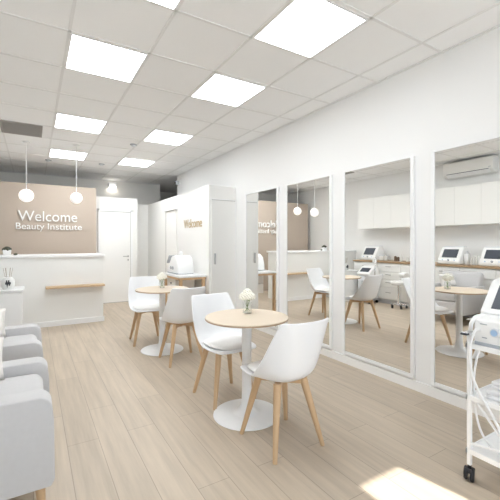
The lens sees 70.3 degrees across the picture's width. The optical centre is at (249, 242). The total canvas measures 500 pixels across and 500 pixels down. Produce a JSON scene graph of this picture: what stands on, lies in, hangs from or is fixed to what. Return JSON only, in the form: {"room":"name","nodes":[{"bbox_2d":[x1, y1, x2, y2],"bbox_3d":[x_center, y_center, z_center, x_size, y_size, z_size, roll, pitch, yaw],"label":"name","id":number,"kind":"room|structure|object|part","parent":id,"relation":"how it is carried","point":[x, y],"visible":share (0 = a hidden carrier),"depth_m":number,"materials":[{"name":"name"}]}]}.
{"room":"service shop","nodes":[
{"label":"service shop","id":0,"kind":"room"},
{"bbox_2d":[0,181,95,254],"bbox_3d":[-4.326,0.080,7.048,2.340,2.500,0.140,0,0,-31],"label":"wall","id":1,"kind":"structure","parent":0,"point":[53,200],"depth_m":7.12,"materials":[{"name":"beige paint"}]},
{"bbox_2d":[16,210,81,231],"bbox_3d":[-4.015,-0.430,7.136,1.155,0.404,0.035,0,0,-31],"label":"welcome sign","id":2,"kind":"object","parent":1,"relation":"attached to","point":[29,217],"visible":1,"depth_m":7.09,"materials":[{"name":"white plastic"}]},
{"bbox_2d":[0,171,176,204],"bbox_3d":[-4.279,-0.142,9.602,5.700,2.944,1.450,0,0,-31],"label":"wall","id":3,"kind":"structure","parent":0,"point":[145,194],"depth_m":9.10,"materials":[{"name":"white paint"}]},
{"bbox_2d":[108,182,116,187],"bbox_3d":[-3.527,-1.478,9.118,0.208,0.152,0.160,0,0,-31],"label":"emergency light","id":4,"kind":"object","parent":3,"relation":"attached to","point":[111,185],"visible":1,"depth_m":9.11,"materials":[{"name":"white plastic"}]},
{"bbox_2d":[96,196,147,276],"bbox_3d":[-2.984,0.155,8.343,1.300,2.350,0.648,0,0,-31],"label":"wall","id":5,"kind":"structure","parent":0,"point":[140,212],"depth_m":8.19,"materials":[{"name":"white paint"}]},
{"bbox_2d":[98,209,132,303],"bbox_3d":[-2.990,0.292,7.912,0.730,2.075,0.081,0,0,-31],"label":"door","id":6,"kind":"structure","parent":5,"relation":"in","point":[115,227],"depth_m":7.93,"materials":[{"name":"white paint"}]},
{"bbox_2d":[148,185,235,293],"bbox_3d":[-1.421,0.190,7.509,0.499,2.280,3.700,0,0,-31],"label":"wall","id":7,"kind":"structure","parent":0,"point":[195,205],"depth_m":6.48,"materials":[{"name":"white paint"}]},
{"bbox_2d":[164,207,176,299],"bbox_3d":[-1.655,0.302,7.366,0.050,2.035,0.700,0,0,-31],"label":"door","id":8,"kind":"structure","parent":7,"relation":"in","point":[171,213],"depth_m":7.32,"materials":[{"name":"white paint"}]},
{"bbox_2d":[184,219,201,227],"bbox_3d":[-1.038,-0.356,6.396,0.008,0.155,0.840,0,0,-31],"label":"sign","id":9,"kind":"object","parent":7,"relation":"attached to","point":[186,223],"depth_m":6.42,"materials":[{"name":"gold metal"}]},
{"bbox_2d":[210,198,235,308],"bbox_3d":[-0.438,0.300,5.914,0.484,2.060,0.048,0,0,-31],"label":"door","id":10,"kind":"structure","parent":7,"relation":"in","point":[223,211],"depth_m":5.91,"materials":[{"name":"white paint"}]},
{"bbox_2d":[0,0,499,192],"bbox_3d":[-1.007,-1.658,5.009,6.500,0.112,12.800,0,0,-31],"label":"ceiling","id":11,"kind":"structure","parent":0,"point":[185,46],"depth_m":3.28,"materials":[{"name":"white tile"}]},
{"bbox_2d":[0,120,42,137],"bbox_3d":[-3.225,-1.608,5.014,0.500,0.012,0.600,0,0,-31],"label":"ceiling vent","id":12,"kind":"object","parent":11,"relation":"in","point":[11,127],"visible":1,"depth_m":4.97,"materials":[{"name":"grey metal"}]},
{"bbox_2d":[18,141,33,201],"bbox_3d":[-3.561,-1.131,5.652,0.212,0.965,0.212,0,0,-31],"label":"pendant lamp","id":13,"kind":"object","parent":11,"relation":"hanging from","point":[25,195],"visible":1,"depth_m":5.61,"materials":[{"name":"white glass"}]},
{"bbox_3d":[-3.561,-0.755,5.652,0.212,0.212,0.212,0,0,-31],"label":"globe","id":14,"kind":"part","parent":13,"relation":"part of","materials":[{"name":"white glass"}]},
{"bbox_3d":[-3.561,-1.228,5.652,0.012,0.733,0.012,0,0,-31],"label":"cord","id":15,"kind":"part","parent":13,"relation":"part of","materials":[{"name":"white paint"}]},
{"bbox_2d":[49,149,87,159],"bbox_3d":[-3.321,-1.608,6.476,0.592,0.010,0.628,0,0,-31],"label":"recessed light","id":16,"kind":"object","parent":11,"relation":"in","point":[56,153],"visible":1,"depth_m":6.44,"materials":[{"name":"white plastic"}]},
{"bbox_2d":[70,144,82,203],"bbox_3d":[-2.860,-1.130,5.846,0.188,0.968,0.188,0,0,-31],"label":"pendant lamp","id":17,"kind":"object","parent":11,"relation":"hanging from","point":[75,197],"visible":1,"depth_m":5.80,"materials":[{"name":"white glass"}]},
{"bbox_3d":[-2.860,-0.740,5.846,0.188,0.188,0.188,0,0,-31],"label":"globe","id":18,"kind":"part","parent":17,"relation":"part of","materials":[{"name":"white glass"}]},
{"bbox_3d":[-2.860,-1.214,5.846,0.012,0.760,0.012,0,0,-31],"label":"cord","id":19,"kind":"part","parent":17,"relation":"part of","materials":[{"name":"white paint"}]},
{"bbox_2d":[54,113,106,133],"bbox_3d":[-2.301,-1.608,4.807,0.592,0.010,0.628,0,0,-31],"label":"recessed light","id":20,"kind":"object","parent":11,"relation":"in","point":[64,121],"visible":1,"depth_m":4.77,"materials":[{"name":"white plastic"}]},
{"bbox_2d":[65,33,147,82],"bbox_3d":[-1.282,-1.608,3.137,0.592,0.010,0.628,0,0,-31],"label":"recessed light","id":21,"kind":"object","parent":11,"relation":"in","point":[84,54],"visible":1,"depth_m":3.10,"materials":[{"name":"white plastic"}]},
{"bbox_2d":[118,158,154,166],"bbox_3d":[-2.279,-1.608,7.112,0.592,0.010,0.628,0,0,-31],"label":"recessed light","id":22,"kind":"object","parent":11,"relation":"in","point":[125,161],"visible":1,"depth_m":7.08,"materials":[{"name":"white plastic"}]},
{"bbox_2d":[145,0,180,10],"bbox_3d":[-0.607,-1.608,2.031,0.592,0.010,0.628,0,0,-31],"label":"recessed light","id":23,"kind":"object","parent":11,"relation":"in","point":[170,4],"visible":1,"depth_m":2.38,"materials":[{"name":"white plastic"}]},
{"bbox_2d":[151,0,178,8],"bbox_3d":[-0.607,-1.609,2.031,0.564,0.006,0.600,0,0,-31],"label":"diffuser","id":24,"kind":"object","parent":23,"relation":"attached to","point":[170,4],"depth_m":2.38,"materials":[{"name":"white plastic"}]},
{"bbox_2d":[143,129,192,145],"bbox_3d":[-1.260,-1.608,5.442,0.592,0.010,0.628,0,0,-31],"label":"recessed light","id":25,"kind":"object","parent":11,"relation":"in","point":[158,136],"visible":1,"depth_m":5.40,"materials":[{"name":"white plastic"}]},
{"bbox_2d":[190,73,266,106],"bbox_3d":[-0.241,-1.608,3.773,0.592,0.010,0.628,0,0,-31],"label":"recessed light","id":26,"kind":"object","parent":11,"relation":"in","point":[219,88],"visible":1,"depth_m":3.74,"materials":[{"name":"white plastic"}]},
{"bbox_2d":[253,0,367,58],"bbox_3d":[0.434,-1.608,2.667,0.592,0.010,0.628,0,0,-31],"label":"recessed light","id":27,"kind":"object","parent":11,"relation":"in","point":[305,28],"visible":1,"depth_m":2.63,"materials":[{"name":"white plastic"}]},
{"bbox_2d":[8,302,499,499],"bbox_3d":[-1.007,1.380,5.009,6.500,0.100,12.800,0,0,-31],"label":"floor","id":28,"kind":"structure","parent":0,"point":[129,425],"depth_m":2.46,"materials":[{"name":"brown wood"}]},
{"bbox_2d":[0,286,24,326],"bbox_3d":[-3.401,0.980,4.871,0.510,0.700,0.461,0,0,-31],"label":"base cabinet","id":29,"kind":"object","parent":28,"relation":"on","point":[11,299],"visible":0.59,"depth_m":4.77,"materials":[{"name":"white paint"}]},
{"bbox_2d":[1,268,14,289],"bbox_3d":[-3.304,0.485,4.846,0.156,0.290,0.161,0,0,-31],"label":"reed diffuser","id":30,"kind":"object","parent":29,"relation":"on","point":[8,282],"visible":1,"depth_m":4.79,"materials":[{"name":"white ceramic"}]},
{"bbox_2d":[1,276,14,289],"bbox_3d":[-3.305,0.540,4.848,0.156,0.180,0.156,0,0,-31],"label":"jar","id":31,"kind":"object","parent":30,"relation":"attached to","point":[8,282],"depth_m":4.79,"materials":[{"name":"white ceramic"}]},
{"bbox_2d":[2,324,43,361],"bbox_3d":[-2.020,0.915,2.739,0.732,0.834,0.720,0,0,-31],"label":"armchair","id":32,"kind":"object","parent":28,"relation":"on","point":[21,341],"visible":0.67,"depth_m":2.61,"materials":[{"name":"grey fabric"}]},
{"bbox_2d":[0,308,5,337],"bbox_3d":[-2.141,0.655,2.817,0.340,0.229,0.158,0,0,-37],"label":"throw pillow","id":33,"kind":"object","parent":32,"relation":"on","point":[2,311],"visible":0.98,"depth_m":2.88,"materials":[{"name":"white fabric"}]},
{"bbox_2d":[3,334,36,342],"bbox_3d":[-1.948,0.877,2.783,0.485,0.195,0.464,0,0,-31],"label":"seat cushion","id":34,"kind":"object","parent":32,"relation":"on","point":[9,337],"depth_m":2.93,"materials":[{"name":"grey fabric"}]},
{"bbox_3d":[-1.853,0.944,2.492,0.704,0.433,0.125,0,0,-31],"label":"armrest","id":35,"kind":"part","parent":32,"relation":"part of","materials":[{"name":"grey fabric"}]},
{"bbox_3d":[-2.163,0.944,3.000,0.704,0.433,0.125,0,0,-31],"label":"armrest","id":36,"kind":"part","parent":32,"relation":"part of","materials":[{"name":"grey fabric"}]},
{"bbox_2d":[0,357,54,499],"bbox_3d":[-1.432,0.915,1.814,0.732,0.834,0.720,0,0,-31],"label":"armchair","id":37,"kind":"object","parent":28,"relation":"on","point":[27,449],"visible":1,"depth_m":1.66,"materials":[{"name":"grey fabric"}]},
{"bbox_2d":[0,337,4,379],"bbox_3d":[-1.536,0.655,1.921,0.340,0.229,0.158,0,0,-37],"label":"throw pillow","id":38,"kind":"object","parent":37,"relation":"on","point":[1,338],"visible":1,"depth_m":2.00,"materials":[{"name":"white fabric"}]},
{"bbox_2d":[0,374,43,395],"bbox_3d":[-1.360,0.877,1.859,0.485,0.195,0.464,0,0,-31],"label":"seat cushion","id":39,"kind":"object","parent":37,"relation":"on","point":[13,383],"depth_m":1.98,"materials":[{"name":"grey fabric"}]},
{"bbox_3d":[-1.575,0.944,2.076,0.704,0.433,0.125,0,0,-31],"label":"armrest","id":40,"kind":"part","parent":37,"relation":"part of","materials":[{"name":"grey fabric"}]},
{"bbox_3d":[-1.022,1.240,1.725,0.048,0.183,0.048,0,0,14],"label":"leg","id":41,"kind":"part","parent":37,"relation":"part of","materials":[{"name":"brown wood"}]},
{"bbox_2d":[0,253,104,327],"bbox_3d":[-3.618,0.760,5.653,2.375,1.140,0.820,0,0,-31],"label":"reception desk","id":42,"kind":"object","parent":28,"relation":"on","point":[60,289],"visible":0.92,"depth_m":5.71,"materials":[{"name":"white"}]},
{"bbox_2d":[2,246,11,254],"bbox_3d":[-3.734,0.120,5.451,0.127,0.140,0.122,0,0,-31],"label":"potted succulent","id":43,"kind":"object","parent":42,"relation":"on","point":[6,250],"visible":0.98,"depth_m":5.42,"materials":[{"name":"white ceramic"}]},
{"bbox_2d":[3,250,10,254],"bbox_3d":[-3.733,0.147,5.454,0.109,0.085,0.100,0,0,-31],"label":"pot","id":44,"kind":"object","parent":43,"relation":"on","point":[5,252],"depth_m":5.41,"materials":[{"name":"white ceramic"}]},
{"bbox_2d":[0,253,104,257],"bbox_3d":[-3.655,0.210,5.715,2.375,0.040,0.675,0,0,-31],"label":"countertop","id":45,"kind":"structure","parent":42,"relation":"on","point":[78,254],"depth_m":5.75,"materials":[{"name":"white paint"}]},
{"bbox_2d":[46,283,104,288],"bbox_3d":[-2.824,0.700,5.763,0.855,0.030,0.180,0,0,-31],"label":"shelf","id":46,"kind":"object","parent":42,"relation":"attached to","point":[56,285],"depth_m":5.75,"materials":[{"name":"brown wood"}]},
{"bbox_2d":[128,276,159,346],"bbox_3d":[-1.408,0.905,4.834,0.462,0.858,0.562,0,0,-26],"label":"dining chair","id":47,"kind":"object","parent":28,"relation":"on","point":[140,303],"visible":0.84,"depth_m":4.95,"materials":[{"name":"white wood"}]},
{"bbox_3d":[-1.595,1.112,4.884,0.167,0.444,0.051,0,0,18],"label":"leg","id":48,"kind":"part","parent":47,"relation":"part of","materials":[{"name":"brown wood"}]},
{"bbox_3d":[-1.469,1.112,4.621,0.051,0.444,0.167,0,0,21],"label":"leg","id":49,"kind":"part","parent":47,"relation":"part of","materials":[{"name":"brown wood"}]},
{"bbox_3d":[-1.329,1.112,5.011,0.051,0.444,0.167,0,0,21],"label":"leg","id":50,"kind":"part","parent":47,"relation":"part of","materials":[{"name":"brown wood"}]},
{"bbox_3d":[-1.203,1.112,4.749,0.167,0.444,0.051,0,0,18],"label":"leg","id":51,"kind":"part","parent":47,"relation":"part of","materials":[{"name":"brown wood"}]},
{"bbox_2d":[135,286,187,355],"bbox_3d":[-1.095,0.950,4.428,0.646,0.760,0.646,0,0,-31],"label":"pedestal table","id":52,"kind":"object","parent":28,"relation":"on","point":[151,350],"visible":0.8,"depth_m":4.39,"materials":[{"name":"white"}]},
{"bbox_2d":[157,272,166,286],"bbox_3d":[-1.117,0.470,4.498,0.126,0.200,0.118,0,0,-22],"label":"flower vase","id":53,"kind":"object","parent":52,"relation":"on","point":[161,275],"visible":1,"depth_m":4.46,"materials":[{"name":"white plant"}]},
{"bbox_2d":[159,286,205,367],"bbox_3d":[-0.775,0.905,4.032,0.462,0.858,0.562,0,0,-30],"label":"dining chair","id":54,"kind":"object","parent":28,"relation":"on","point":[177,313],"visible":0.84,"depth_m":3.83,"materials":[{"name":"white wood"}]},
{"bbox_3d":[-0.985,1.112,4.103,0.167,0.444,0.051,0,0,14],"label":"leg","id":55,"kind":"part","parent":54,"relation":"part of","materials":[{"name":"brown wood"}]},
{"bbox_3d":[-0.841,1.112,3.850,0.051,0.444,0.167,0,0,17],"label":"leg","id":56,"kind":"part","parent":54,"relation":"part of","materials":[{"name":"brown wood"}]},
{"bbox_3d":[-0.729,1.112,4.249,0.051,0.444,0.167,0,0,17],"label":"leg","id":57,"kind":"part","parent":54,"relation":"part of","materials":[{"name":"brown wood"}]},
{"bbox_3d":[-0.584,1.112,3.996,0.167,0.444,0.051,0,0,14],"label":"leg","id":58,"kind":"part","parent":54,"relation":"part of","materials":[{"name":"brown wood"}]},
{"bbox_2d":[164,272,205,325],"bbox_3d":[-1.137,0.930,6.107,0.472,0.800,0.830,0,0,-31],"label":"console table","id":59,"kind":"object","parent":28,"relation":"on","point":[186,280],"visible":0.52,"depth_m":5.97,"materials":[{"name":"white paint"}]},
{"bbox_3d":[-1.500,0.963,6.325,0.044,0.735,0.044,0,0,-31],"label":"leg","id":60,"kind":"part","parent":59,"relation":"part of","materials":[{"name":"brown wood"}]},
{"bbox_2d":[167,251,193,274],"bbox_3d":[-1.233,0.335,6.229,0.313,0.390,0.563,0,0,-31],"label":"beauty machine","id":61,"kind":"object","parent":59,"relation":"on","point":[179,264],"visible":1,"depth_m":6.04,"materials":[{"name":"white paint"}]},
{"bbox_3d":[-1.209,0.690,6.227,0.345,0.180,0.390,0,0,-31],"label":"drawer","id":62,"kind":"part","parent":59,"relation":"part of","materials":[{"name":"brown"}]},
{"bbox_3d":[-0.776,0.963,5.888,0.044,0.735,0.044,0,0,-31],"label":"leg","id":63,"kind":"part","parent":59,"relation":"part of","materials":[{"name":"brown wood"}]},
{"bbox_2d":[191,292,255,409],"bbox_3d":[-0.239,0.905,3.116,0.462,0.858,0.562,0,0,-33],"label":"dining chair","id":64,"kind":"object","parent":28,"relation":"on","point":[219,340],"visible":0.84,"depth_m":3.19,"materials":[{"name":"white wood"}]},
{"bbox_3d":[-0.432,1.112,3.141,0.167,0.444,0.051,0,0,11],"label":"leg","id":65,"kind":"part","parent":64,"relation":"part of","materials":[{"name":"brown wood"}]},
{"bbox_3d":[-0.273,1.112,2.897,0.051,0.444,0.167,0,0,13],"label":"leg","id":66,"kind":"part","parent":64,"relation":"part of","materials":[{"name":"brown wood"}]},
{"bbox_3d":[-0.184,1.112,3.302,0.051,0.444,0.167,0,0,13],"label":"leg","id":67,"kind":"part","parent":64,"relation":"part of","materials":[{"name":"brown wood"}]},
{"bbox_2d":[205,309,288,430],"bbox_3d":[-0.025,0.950,2.761,0.646,0.760,0.646,0,0,-31],"label":"pedestal table","id":68,"kind":"object","parent":28,"relation":"on","point":[230,414],"visible":0.88,"depth_m":2.72,"materials":[{"name":"brown wood"}]},
{"bbox_2d":[239,289,255,311],"bbox_3d":[-0.022,0.470,2.888,0.126,0.200,0.118,0,0,24],"label":"flower vase","id":69,"kind":"object","parent":68,"relation":"on","point":[247,294],"visible":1,"depth_m":2.86,"materials":[{"name":"clear glass"}]},
{"bbox_2d":[240,317,328,464],"bbox_3d":[0.220,0.905,2.390,0.462,0.858,0.562,0,0,-31],"label":"dining chair","id":70,"kind":"object","parent":28,"relation":"on","point":[293,352],"visible":1,"depth_m":2.19,"materials":[{"name":"white plastic"}]},
{"bbox_3d":[0.008,1.112,2.454,0.167,0.444,0.051,0,0,12],"label":"leg","id":71,"kind":"part","parent":70,"relation":"part of","materials":[{"name":"brown wood"}]},
{"bbox_3d":[0.160,1.112,2.206,0.051,0.444,0.167,0,0,15],"label":"leg","id":72,"kind":"part","parent":70,"relation":"part of","materials":[{"name":"brown wood"}]},
{"bbox_3d":[0.260,1.112,2.608,0.051,0.444,0.167,0,0,15],"label":"leg","id":73,"kind":"part","parent":70,"relation":"part of","materials":[{"name":"brown wood"}]},
{"bbox_3d":[0.411,1.112,2.359,0.167,0.444,0.051,0,0,12],"label":"leg","id":74,"kind":"part","parent":70,"relation":"part of","materials":[{"name":"brown wood"}]},
{"bbox_2d":[463,333,499,482],"bbox_3d":[1.556,0.915,1.899,0.529,0.830,0.572,0,0,-31],"label":"trolley","id":75,"kind":"object","parent":28,"relation":"on","point":[480,449],"visible":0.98,"depth_m":1.98,"materials":[{"name":"white metal"}]},
{"bbox_3d":[1.233,0.873,1.995,0.022,0.745,0.022,0,0,-31],"label":"post","id":76,"kind":"part","parent":75,"relation":"part of","materials":[{"name":"white metal"}]},
{"bbox_2d":[460,314,483,335],"bbox_3d":[1.245,0.454,1.993,0.156,0.110,0.052,0,0,-18],"label":"holder","id":77,"kind":"object","parent":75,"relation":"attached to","point":[471,323],"visible":0.92,"depth_m":1.99,"materials":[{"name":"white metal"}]},
{"bbox_2d":[466,340,499,354],"bbox_3d":[1.560,0.574,1.901,0.488,0.026,0.528,0,0,-31],"label":"shelf","id":78,"kind":"object","parent":75,"relation":"attached to","point":[474,346],"depth_m":1.92,"materials":[{"name":"white"}]},
{"bbox_2d":[466,383,499,410],"bbox_3d":[1.560,0.864,1.901,0.488,0.026,0.528,0,0,-31],"label":"shelf","id":79,"kind":"object","parent":75,"relation":"attached to","point":[493,404],"depth_m":1.96,"materials":[{"name":"white"}]},
{"bbox_2d":[466,430,499,467],"bbox_3d":[1.560,1.164,1.901,0.488,0.026,0.528,0,0,-31],"label":"shelf","id":80,"kind":"object","parent":75,"relation":"attached to","point":[491,457],"depth_m":1.98,"materials":[{"name":"white metal"}]},
{"bbox_2d":[474,278,499,349],"bbox_3d":[1.533,0.386,1.914,0.436,0.358,0.420,0,0,-31],"label":"beauty treatment machine","id":81,"kind":"object","parent":75,"relation":"on","point":[489,323],"visible":0.98,"depth_m":1.96,"materials":[{"name":"white paint"}]},
{"bbox_2d":[468,328,499,454],"bbox_3d":[1.389,0.811,1.819,0.167,0.683,0.447,0,0,-31],"label":"hose","id":82,"kind":"object","parent":81,"relation":"hanging from","point":[472,371],"visible":0.94,"depth_m":1.95,"materials":[{"name":"white plastic"}]},
{"bbox_3d":[1.303,0.480,1.891,0.014,0.048,0.048,0,0,-31],"label":"knob","id":83,"kind":"part","parent":81,"relation":"part of","materials":[{"name":"blue plastic"}]},
{"bbox_2d":[486,387,499,401],"bbox_3d":[1.521,0.830,1.889,0.300,0.050,0.360,0,0,-34],"label":"folded towel","id":84,"kind":"object","parent":75,"relation":"on","point":[493,394],"visible":0.88,"depth_m":1.93,"materials":[{"name":"white fabric"}]},
{"bbox_2d":[491,379,499,390],"bbox_3d":[1.529,0.785,1.894,0.270,0.040,0.320,0,0,-29],"label":"folded towel","id":85,"kind":"object","parent":84,"relation":"on","point":[496,383],"visible":1,"depth_m":1.95,"materials":[{"name":"white fabric"}]},
{"bbox_2d":[177,27,499,397],"bbox_3d":[0.868,-0.142,4.384,0.150,2.944,9.780,0,0,-31],"label":"wall","id":86,"kind":"structure","parent":0,"point":[451,98],"depth_m":3.49,"materials":[{"name":"white paint"}]},
{"bbox_2d":[245,187,278,329],"bbox_3d":[0.166,0.218,5.362,0.029,2.008,0.900,0,0,-31],"label":"wall mirror","id":87,"kind":"object","parent":86,"relation":"attached to","point":[261,207],"visible":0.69,"depth_m":5.31,"materials":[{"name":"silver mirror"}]},
{"bbox_2d":[285,175,332,348],"bbox_3d":[0.719,0.218,4.457,0.029,2.008,0.870,0,0,-31],"label":"wall mirror","id":88,"kind":"object","parent":86,"relation":"attached to","point":[308,203],"visible":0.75,"depth_m":4.41,"materials":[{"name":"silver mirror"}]},
{"bbox_2d":[255,327,499,422],"bbox_3d":[1.547,1.285,3.112,0.016,0.090,6.900,0,0,-31],"label":"baseboard","id":89,"kind":"structure","parent":86,"relation":"attached to","point":[458,401],"depth_m":3.27,"materials":[{"name":"white paint"}]},
{"bbox_2d":[342,156,414,378],"bbox_3d":[1.259,0.218,3.571,0.029,2.008,0.865,0,0,-31],"label":"wall mirror","id":90,"kind":"object","parent":86,"relation":"attached to","point":[378,200],"visible":1,"depth_m":3.51,"materials":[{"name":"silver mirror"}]},
{"bbox_2d":[431,136,499,396],"bbox_3d":[1.793,0.218,2.697,0.029,2.008,0.865,0,0,-31],"label":"wall mirror","id":91,"kind":"object","parent":86,"relation":"attached to","point":[465,178],"visible":0.92,"depth_m":2.84,"materials":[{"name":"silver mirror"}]}
]}

